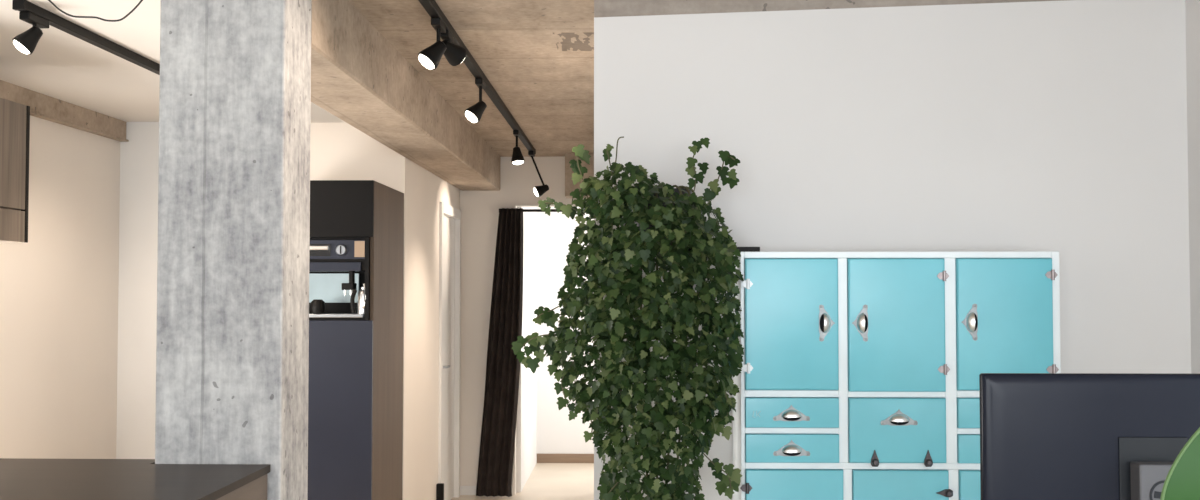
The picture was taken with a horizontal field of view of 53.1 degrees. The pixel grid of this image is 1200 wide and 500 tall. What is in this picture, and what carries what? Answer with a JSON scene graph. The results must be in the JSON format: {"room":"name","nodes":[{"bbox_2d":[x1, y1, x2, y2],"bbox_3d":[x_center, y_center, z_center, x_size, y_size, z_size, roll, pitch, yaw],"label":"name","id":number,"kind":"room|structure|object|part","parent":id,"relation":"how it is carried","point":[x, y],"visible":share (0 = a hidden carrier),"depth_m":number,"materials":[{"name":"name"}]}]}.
{"room":"loft living room","nodes":[
{"label":"loft living room","id":0,"kind":"room"},
{"bbox_2d":[0,115,119,458],"bbox_3d":[-3.032,0.379,2.365,0.120,2.600,9.840,0,-2,1],"label":"wall","id":1,"kind":"structure","parent":0,"point":[59,288],"depth_m":6.42,"materials":[{"name":"paint"}]},
{"bbox_2d":[0,98,29,242],"bbox_3d":[-2.734,-0.355,4.819,0.350,0.608,1.070,0,-2,1],"label":"upper cabinet","id":2,"kind":"object","parent":1,"relation":"attached to","point":[14,117],"visible":1,"depth_m":5.23,"materials":[{"name":"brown wood"}]},
{"bbox_3d":[-2.572,-0.120,4.795,0.022,0.138,1.045,0,-2,1],"label":"rail","id":3,"kind":"part","parent":2,"relation":"part of","materials":[{"name":"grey wood"}]},
{"bbox_3d":[-2.565,-0.419,5.067,0.020,0.464,0.520,0,-2,1],"label":"door","id":4,"kind":"part","parent":2,"relation":"part of","materials":[{"name":"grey wood"}]},
{"bbox_2d":[0,80,128,141],"bbox_3d":[-2.947,-0.861,2.404,0.050,0.118,9.600,0,-2,1],"label":"beam","id":5,"kind":"structure","parent":1,"relation":"attached to","point":[42,106],"depth_m":6.36,"materials":[{"name":"brown wood"}]},
{"bbox_2d":[0,0,345,122],"bbox_3d":[-2.187,-1.006,2.390,1.810,0.170,9.840,0,-2,1],"label":"ceiling","id":6,"kind":"structure","parent":0,"point":[63,66],"depth_m":5.23,"materials":[{"name":"white paint"}]},
{"bbox_2d":[12,0,159,74],"bbox_3d":[-1.972,-0.810,5.181,0.042,0.036,2.120,0,-2,1],"label":"track","id":7,"kind":"object","parent":6,"relation":"attached to","point":[56,21],"visible":0.74,"depth_m":4.61,"materials":[{"name":"black metal"}]},
{"bbox_2d":[12,12,49,54],"bbox_3d":[-2.015,-0.757,4.234,0.094,0.136,0.150,0,-2,1],"label":"spotlight","id":8,"kind":"object","parent":7,"relation":"attached to","point":[26,42],"visible":1,"depth_m":4.20,"materials":[{"name":"black metal"}]},
{"bbox_2d":[48,0,142,21],"bbox_3d":[-1.715,-0.821,4.074,0.355,0.093,0.006,0,-2,1],"label":"cable","id":9,"kind":"object","parent":6,"relation":"hanging from","point":[50,1],"visible":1,"depth_m":4.07,"materials":[{"name":"black rubber"}]},
{"bbox_2d":[310,123,384,184],"bbox_3d":[-2.065,0.540,7.200,1.570,2.600,0.120,0,-2,1],"label":"wall","id":10,"kind":"structure","parent":0,"point":[338,151],"depth_m":7.16,"materials":[{"name":"paint"}]},
{"bbox_2d":[116,122,158,458],"bbox_3d":[-2.720,0.538,7.126,0.368,2.600,0.060,0,-2,1],"label":"wall","id":11,"kind":"structure","parent":10,"relation":"attached to","point":[139,157],"depth_m":7.11,"materials":[{"name":"beige paint"}]},
{"bbox_2d":[385,146,459,499],"bbox_3d":[-1.192,0.553,8.334,0.120,2.650,2.430,0,-2,1],"label":"wall","id":12,"kind":"structure","parent":0,"point":[423,191],"depth_m":7.64,"materials":[{"name":"paint"}]},
{"bbox_2d":[438,202,460,499],"bbox_3d":[-1.126,0.787,8.890,0.104,2.220,0.960,0,-2,1],"label":"door","id":13,"kind":"structure","parent":12,"relation":"in","point":[449,216],"depth_m":9.09,"materials":[{"name":"wood"}]},
{"bbox_2d":[349,0,593,156],"bbox_3d":[0.459,-0.995,3.480,3.425,0.120,12.150,0,-2,1],"label":"ceiling","id":14,"kind":"structure","parent":0,"point":[537,56],"depth_m":5.49,"materials":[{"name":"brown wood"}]},
{"bbox_2d":[311,0,500,190],"bbox_3d":[-1.015,-0.695,6.659,0.320,0.267,5.610,0,-2,1],"label":"beam","id":15,"kind":"structure","parent":14,"relation":"attached to","point":[358,77],"depth_m":5.36,"materials":[{"name":"beige wood"}]},
{"bbox_2d":[418,0,535,153],"bbox_3d":[-0.578,-0.836,5.907,0.042,0.036,6.120,0,-2,1],"label":"track","id":16,"kind":"object","parent":14,"relation":"attached to","point":[431,7],"visible":0.71,"depth_m":5.63,"materials":[{"name":"black metal"}]},
{"bbox_2d":[418,18,446,69],"bbox_3d":[-0.634,-0.773,4.545,0.106,0.184,0.150,0,-2,1],"label":"spotlight","id":17,"kind":"object","parent":16,"relation":"attached to","point":[430,57],"visible":1,"depth_m":4.51,"materials":[{"name":"black metal"}]},
{"bbox_3d":[-0.612,-0.800,4.546,0.015,0.077,0.015,0,-2,1],"label":"stem","id":18,"kind":"part","parent":17,"relation":"part of","materials":[{"name":"black metal"}]},
{"bbox_2d":[440,29,465,65],"bbox_3d":[-0.585,-0.796,4.748,0.104,0.124,0.156,0,-2,1],"label":"spotlight","id":19,"kind":"object","parent":16,"relation":"attached to","point":[455,54],"visible":0.83,"depth_m":4.75,"materials":[{"name":"black metal"}]},
{"bbox_2d":[465,78,486,122],"bbox_3d":[-0.602,-0.718,5.824,0.106,0.208,0.150,0,-2,1],"label":"spotlight","id":20,"kind":"object","parent":16,"relation":"attached to","point":[474,113],"visible":1,"depth_m":5.78,"materials":[{"name":"black metal"}]},
{"bbox_3d":[-0.580,-0.745,5.824,0.015,0.102,0.015,0,-2,1],"label":"stem","id":21,"kind":"part","parent":20,"relation":"part of","materials":[{"name":"black metal"}]},
{"bbox_2d":[511,130,524,164],"bbox_3d":[-0.525,-0.653,7.691,0.086,0.214,0.150,0,-2,1],"label":"spotlight","id":22,"kind":"object","parent":16,"relation":"attached to","point":[517,157],"visible":1,"depth_m":7.66,"materials":[{"name":"black metal"}]},
{"bbox_2d":[528,151,548,196],"bbox_3d":[-0.448,-0.554,8.837,0.148,0.336,0.150,0,-2,1],"label":"spotlight","id":23,"kind":"object","parent":16,"relation":"hanging from","point":[539,191],"visible":1,"depth_m":8.81,"materials":[{"name":"black metal"}]},
{"bbox_3d":[-0.455,-0.575,8.838,0.114,0.248,0.015,0,-2,1],"label":"stem","id":24,"kind":"part","parent":23,"relation":"part of","materials":[{"name":"black metal"}]},
{"bbox_2d":[451,463,593,499],"bbox_3d":[-0.422,1.796,4.359,5.195,0.100,14.010,0,-2,1],"label":"floor","id":25,"kind":"structure","parent":0,"point":[547,481],"depth_m":9.88,"materials":[{"name":"beige wood"}]},
{"bbox_2d":[0,458,270,499],"bbox_3d":[-1.924,1.153,2.962,1.904,1.093,1.300,0,-2,1],"label":"countertop","id":26,"kind":"structure","parent":25,"relation":"on","point":[20,478],"depth_m":3.23,"materials":[{"name":"black stone"}]},
{"bbox_3d":[-0.993,1.161,2.889,0.031,1.071,1.140,0,-2,1],"label":"panel","id":27,"kind":"part","parent":26,"relation":"part of","materials":[{"name":"brown wood"}]},
{"bbox_2d":[155,0,311,499],"bbox_3d":[-1.115,0.397,3.668,0.374,2.650,0.300,0,-2,1],"label":"column","id":28,"kind":"structure","parent":25,"relation":"on","point":[232,335],"depth_m":3.54,"materials":[{"name":"grey concrete"}]},
{"bbox_2d":[307,180,403,499],"bbox_3d":[-1.487,0.736,6.684,0.622,2.175,0.850,0,-2,1],"label":"tall cabinet","id":29,"kind":"object","parent":25,"relation":"on","point":[355,376],"visible":0.61,"depth_m":6.28,"materials":[{"name":"brown wood"}]},
{"bbox_2d":[309,237,369,319],"bbox_3d":[-1.493,0.156,6.474,0.578,0.432,0.447,0,-2,1],"label":"coffee machine","id":30,"kind":"object","parent":29,"relation":"in","point":[339,267],"visible":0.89,"depth_m":6.30,"materials":[{"name":"black paint"}]},
{"bbox_3d":[-1.526,0.205,6.477,0.452,0.156,0.020,0,-2,1],"label":"panel","id":31,"kind":"part","parent":30,"relation":"part of","materials":[{"name":"grey metal"}]},
{"bbox_2d":[309,313,363,317],"bbox_3d":[-1.495,0.347,6.365,0.518,0.018,0.172,0,-2,1],"label":"drip tray","id":32,"kind":"object","parent":30,"relation":"on","point":[311,315],"depth_m":6.28,"materials":[{"name":"metal"}]},
{"bbox_3d":[-1.508,-0.002,6.293,0.558,0.099,0.020,0,-2,1],"label":"control panel","id":33,"kind":"part","parent":30,"relation":"part of","materials":[{"name":"black metal"}]},
{"bbox_3d":[-1.324,0.148,6.334,0.063,0.125,0.080,0,-2,1],"label":"spout","id":34,"kind":"part","parent":30,"relation":"part of","materials":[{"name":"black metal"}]},
{"bbox_3d":[-1.257,-0.005,6.276,0.053,0.084,0.005,0,-2,1],"label":"info panel","id":35,"kind":"part","parent":30,"relation":"part of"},
{"bbox_3d":[-1.231,0.241,6.281,0.033,0.133,0.017,-2,-3,45],"label":"container handle","id":36,"kind":"part","parent":30,"relation":"part of","materials":[{"name":"silver metal"}]},
{"bbox_3d":[-1.497,1.039,6.258,0.620,1.341,0.020,0,-2,1],"label":"door","id":37,"kind":"part","parent":29,"relation":"part of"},
{"bbox_3d":[-1.497,-0.217,6.300,0.620,0.297,0.020,0,-2,1],"label":"door","id":38,"kind":"part","parent":29,"relation":"part of","materials":[{"name":"black paint"}]},
{"bbox_3d":[-1.186,0.736,6.686,0.020,2.175,0.830,0,-2,1],"label":"panel","id":39,"kind":"part","parent":29,"relation":"part of","materials":[{"name":"brown wood"}]},
{"bbox_2d":[436,483,443,499],"bbox_3d":[-1.106,1.748,8.307,0.050,0.260,0.040,0,-2,1],"label":"door stop","id":40,"kind":"object","parent":25,"relation":"on","point":[439,486],"visible":1,"depth_m":8.29,"materials":[{"name":"black metal"}]},
{"bbox_2d":[732,251,1060,499],"bbox_3d":[0.976,0.853,4.028,1.039,1.688,0.366,0,-2,1],"label":"tall cabinet","id":41,"kind":"object","parent":25,"relation":"on","point":[858,379],"visible":0.77,"depth_m":3.88,"materials":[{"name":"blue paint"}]},
{"bbox_3d":[0.620,0.640,3.872,0.120,0.053,0.022,0,-2,1],"label":"handle","id":42,"kind":"part","parent":41,"relation":"part of","materials":[{"name":"silver metal"}]},
{"bbox_3d":[0.620,0.527,3.875,0.120,0.053,0.022,0,-2,1],"label":"handle","id":43,"kind":"part","parent":41,"relation":"part of","materials":[{"name":"silver metal"}]},
{"bbox_3d":[0.623,0.241,3.911,0.301,0.427,0.030,0,-2,1],"label":"door","id":44,"kind":"part","parent":41,"relation":"part of","materials":[{"name":"teal paint"}]},
{"bbox_3d":[0.623,0.643,3.897,0.301,0.091,0.030,0,-2,1],"label":"drawer","id":45,"kind":"part","parent":41,"relation":"part of","materials":[{"name":"teal paint"}]},
{"bbox_3d":[0.623,0.528,3.901,0.301,0.096,0.030,0,-2,1],"label":"drawer","id":46,"kind":"part","parent":41,"relation":"part of","materials":[{"name":"teal paint"}]},
{"bbox_3d":[0.630,1.111,3.882,0.314,0.796,0.030,0,-2,1],"label":"door","id":47,"kind":"part","parent":41,"relation":"part of","materials":[{"name":"teal paint"}]},
{"bbox_3d":[0.736,0.237,3.882,0.053,0.120,0.022,0,-2,1],"label":"handle","id":48,"kind":"part","parent":41,"relation":"part of","materials":[{"name":"silver metal"}]},
{"bbox_3d":[0.842,0.237,3.879,0.053,0.120,0.022,0,-2,1],"label":"handle","id":49,"kind":"part","parent":41,"relation":"part of","materials":[{"name":"silver metal"}]},
{"bbox_3d":[0.963,0.243,3.902,0.311,0.432,0.030,0,-2,1],"label":"door","id":50,"kind":"part","parent":41,"relation":"part of","materials":[{"name":"teal paint"}]},
{"bbox_3d":[0.966,0.540,3.866,0.120,0.053,0.022,0,-2,1],"label":"handle","id":51,"kind":"part","parent":41,"relation":"part of","materials":[{"name":"silver metal"}]},
{"bbox_3d":[0.972,1.110,3.873,0.306,0.796,0.030,0,-2,1],"label":"door","id":52,"kind":"part","parent":41,"relation":"part of","materials":[{"name":"teal paint"}]},
{"bbox_3d":[1.311,0.643,3.880,0.306,0.091,0.030,0,-2,1],"label":"drawer","id":53,"kind":"part","parent":41,"relation":"part of","materials":[{"name":"teal paint"}]},
{"bbox_3d":[1.311,0.528,3.884,0.306,0.096,0.030,0,-2,1],"label":"drawer","id":54,"kind":"part","parent":41,"relation":"part of","materials":[{"name":"teal paint"}]},
{"bbox_3d":[1.313,1.110,3.865,0.303,0.796,0.030,0,-2,1],"label":"door","id":55,"kind":"part","parent":41,"relation":"part of","materials":[{"name":"teal paint"}]},
{"bbox_3d":[1.194,0.233,3.871,0.053,0.120,0.022,0,-2,1],"label":"handle","id":56,"kind":"part","parent":41,"relation":"part of","materials":[{"name":"silver metal"}]},
{"bbox_3d":[1.311,0.241,3.894,0.306,0.427,0.030,0,-2,1],"label":"door","id":57,"kind":"part","parent":41,"relation":"part of","materials":[{"name":"teal paint"}]},
{"bbox_2d":[1160,427,1199,499],"bbox_3d":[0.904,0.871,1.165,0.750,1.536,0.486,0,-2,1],"label":"chair","id":58,"kind":"object","parent":25,"relation":"on","point":[1182,481],"visible":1,"depth_m":1.13,"materials":[{"name":"green plastic"}]},
{"bbox_3d":[1.265,1.155,1.932,1.370,1.020,0.800,0,-2,1],"label":"desk","id":59,"kind":"object","parent":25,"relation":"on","visible":0},
{"bbox_2d":[979,373,1199,499],"bbox_3d":[0.862,0.418,1.856,0.525,0.448,0.200,0,-2,1],"label":"monitor","id":60,"kind":"object","parent":59,"relation":"on","point":[1044,436],"visible":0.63,"depth_m":1.87,"materials":[{"name":"plastic"}]},
{"bbox_3d":[0.861,0.359,1.867,0.106,0.135,0.003,0,-2,1],"label":"mount plate","id":61,"kind":"part","parent":60,"relation":"part of","materials":[{"name":"black plastic"}]},
{"bbox_2d":[460,157,586,494],"bbox_3d":[-0.437,0.591,9.470,1.332,2.650,0.120,0,-2,1],"label":"wall","id":62,"kind":"structure","parent":0,"point":[479,210],"depth_m":9.44,"materials":[{"name":"paint"}]},
{"bbox_2d":[460,486,476,494],"bbox_3d":[-0.895,1.878,9.372,0.420,0.070,0.012,0,-2,1],"label":"baseboard","id":63,"kind":"structure","parent":62,"relation":"attached to","point":[464,490],"depth_m":9.37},
{"bbox_2d":[499,209,585,211],"bbox_3d":[-0.392,-0.306,9.389,0.792,0.030,0.096,0,-2,1],"label":"curtain rod","id":64,"kind":"object","parent":62,"relation":"attached to","point":[524,210],"visible":0.32,"depth_m":9.35,"materials":[{"name":"black metal"}]},
{"bbox_2d":[476,208,522,496],"bbox_3d":[-0.776,0.786,9.271,0.361,2.221,0.078,0,-2,1],"label":"curtain","id":65,"kind":"object","parent":64,"relation":"hanging from","point":[498,431],"visible":0.98,"depth_m":9.27,"materials":[{"name":"brown fabric"}]},
{"bbox_2d":[565,153,593,197],"bbox_3d":[-0.082,-0.576,9.329,0.372,0.328,0.220,0,-2,1],"label":"beam","id":66,"kind":"structure","parent":62,"relation":"attached to","point":[569,187],"depth_m":9.22,"materials":[{"name":"brown wood"}]},
{"bbox_2d":[516,207,536,491],"bbox_3d":[-0.666,0.645,10.349,0.120,2.600,1.630,0,-2,1],"label":"wall","id":67,"kind":"structure","parent":0,"point":[526,432],"depth_m":10.22,"materials":[{"name":"white paint"}]},
{"bbox_2d":[537,207,593,453],"bbox_3d":[0.158,0.674,11.203,1.685,2.600,0.120,0,-2,1],"label":"wall","id":68,"kind":"structure","parent":0,"point":[556,434],"depth_m":11.15,"materials":[{"name":"white paint"}]},
{"bbox_2d":[537,454,593,462],"bbox_3d":[0.146,1.928,11.093,1.465,0.085,0.018,0,-2,1],"label":"baseboard","id":69,"kind":"structure","parent":68,"relation":"attached to","point":[541,458],"depth_m":11.10,"materials":[{"name":"brown wood"}]},
{"bbox_2d":[594,0,1190,499],"bbox_3d":[1.025,0.422,4.237,2.093,2.639,0.015,0,-2,1],"label":"wall","id":70,"kind":"structure","parent":0,"point":[1061,126],"depth_m":4.25,"materials":[{"name":"white paint"}]},
{"bbox_2d":[658,247,759,287],"bbox_3d":[0.243,0.091,4.116,0.579,0.194,0.284,0,-2,1],"label":"wall shelf","id":71,"kind":"object","parent":70,"relation":"attached to","point":[742,249],"visible":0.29,"depth_m":3.97,"materials":[{"name":"black metal"}]},
{"bbox_2d":[511,136,743,499],"bbox_3d":[0.161,0.393,3.885,0.700,1.533,0.602,-1,-2,38],"label":"ivy plant","id":72,"kind":"object","parent":71,"relation":"on","point":[663,218],"visible":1,"depth_m":3.76,"materials":[{"name":"green plant"}]},
{"bbox_3d":[0.187,0.385,3.965,0.008,1.209,0.147,0,-2,1],"label":"trailing stem","id":73,"kind":"part","parent":72,"relation":"part of","materials":[{"name":"green plant"}]},
{"bbox_3d":[0.190,-0.104,4.102,0.250,0.196,0.250,0,-2,1],"label":"pot","id":74,"kind":"part","parent":72,"relation":"part of","materials":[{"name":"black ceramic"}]},
{"bbox_3d":[0.214,0.385,3.968,0.030,1.209,0.145,0,-2,-13],"label":"trailing stem","id":75,"kind":"part","parent":72,"relation":"part of","materials":[{"name":"green plant"}]},
{"bbox_3d":[0.240,0.386,3.979,0.045,1.210,0.140,1,-2,-31],"label":"trailing stem","id":76,"kind":"part","parent":72,"relation":"part of","materials":[{"name":"green plant"}]},
{"bbox_3d":[0.270,0.387,4.002,0.133,1.209,0.046,-1,-2,37],"label":"trailing stem","id":77,"kind":"part","parent":72,"relation":"part of","materials":[{"name":"green plant"}]},
{"bbox_2d":[594,0,1063,16],"bbox_3d":[1.027,0.419,4.314,2.093,2.650,0.140,0,-2,1],"label":"ceiling","id":78,"kind":"structure","parent":70,"relation":"attached to","point":[602,8],"depth_m":4.30,"materials":[{"name":"grey concrete"}]},
{"bbox_2d":[1185,0,1199,372],"bbox_3d":[2.111,0.388,3.392,0.120,2.650,11.910,0,-2,1],"label":"wall","id":79,"kind":"structure","parent":0,"point":[1192,7],"depth_m":4.18,"materials":[{"name":"white paint"}]}
]}

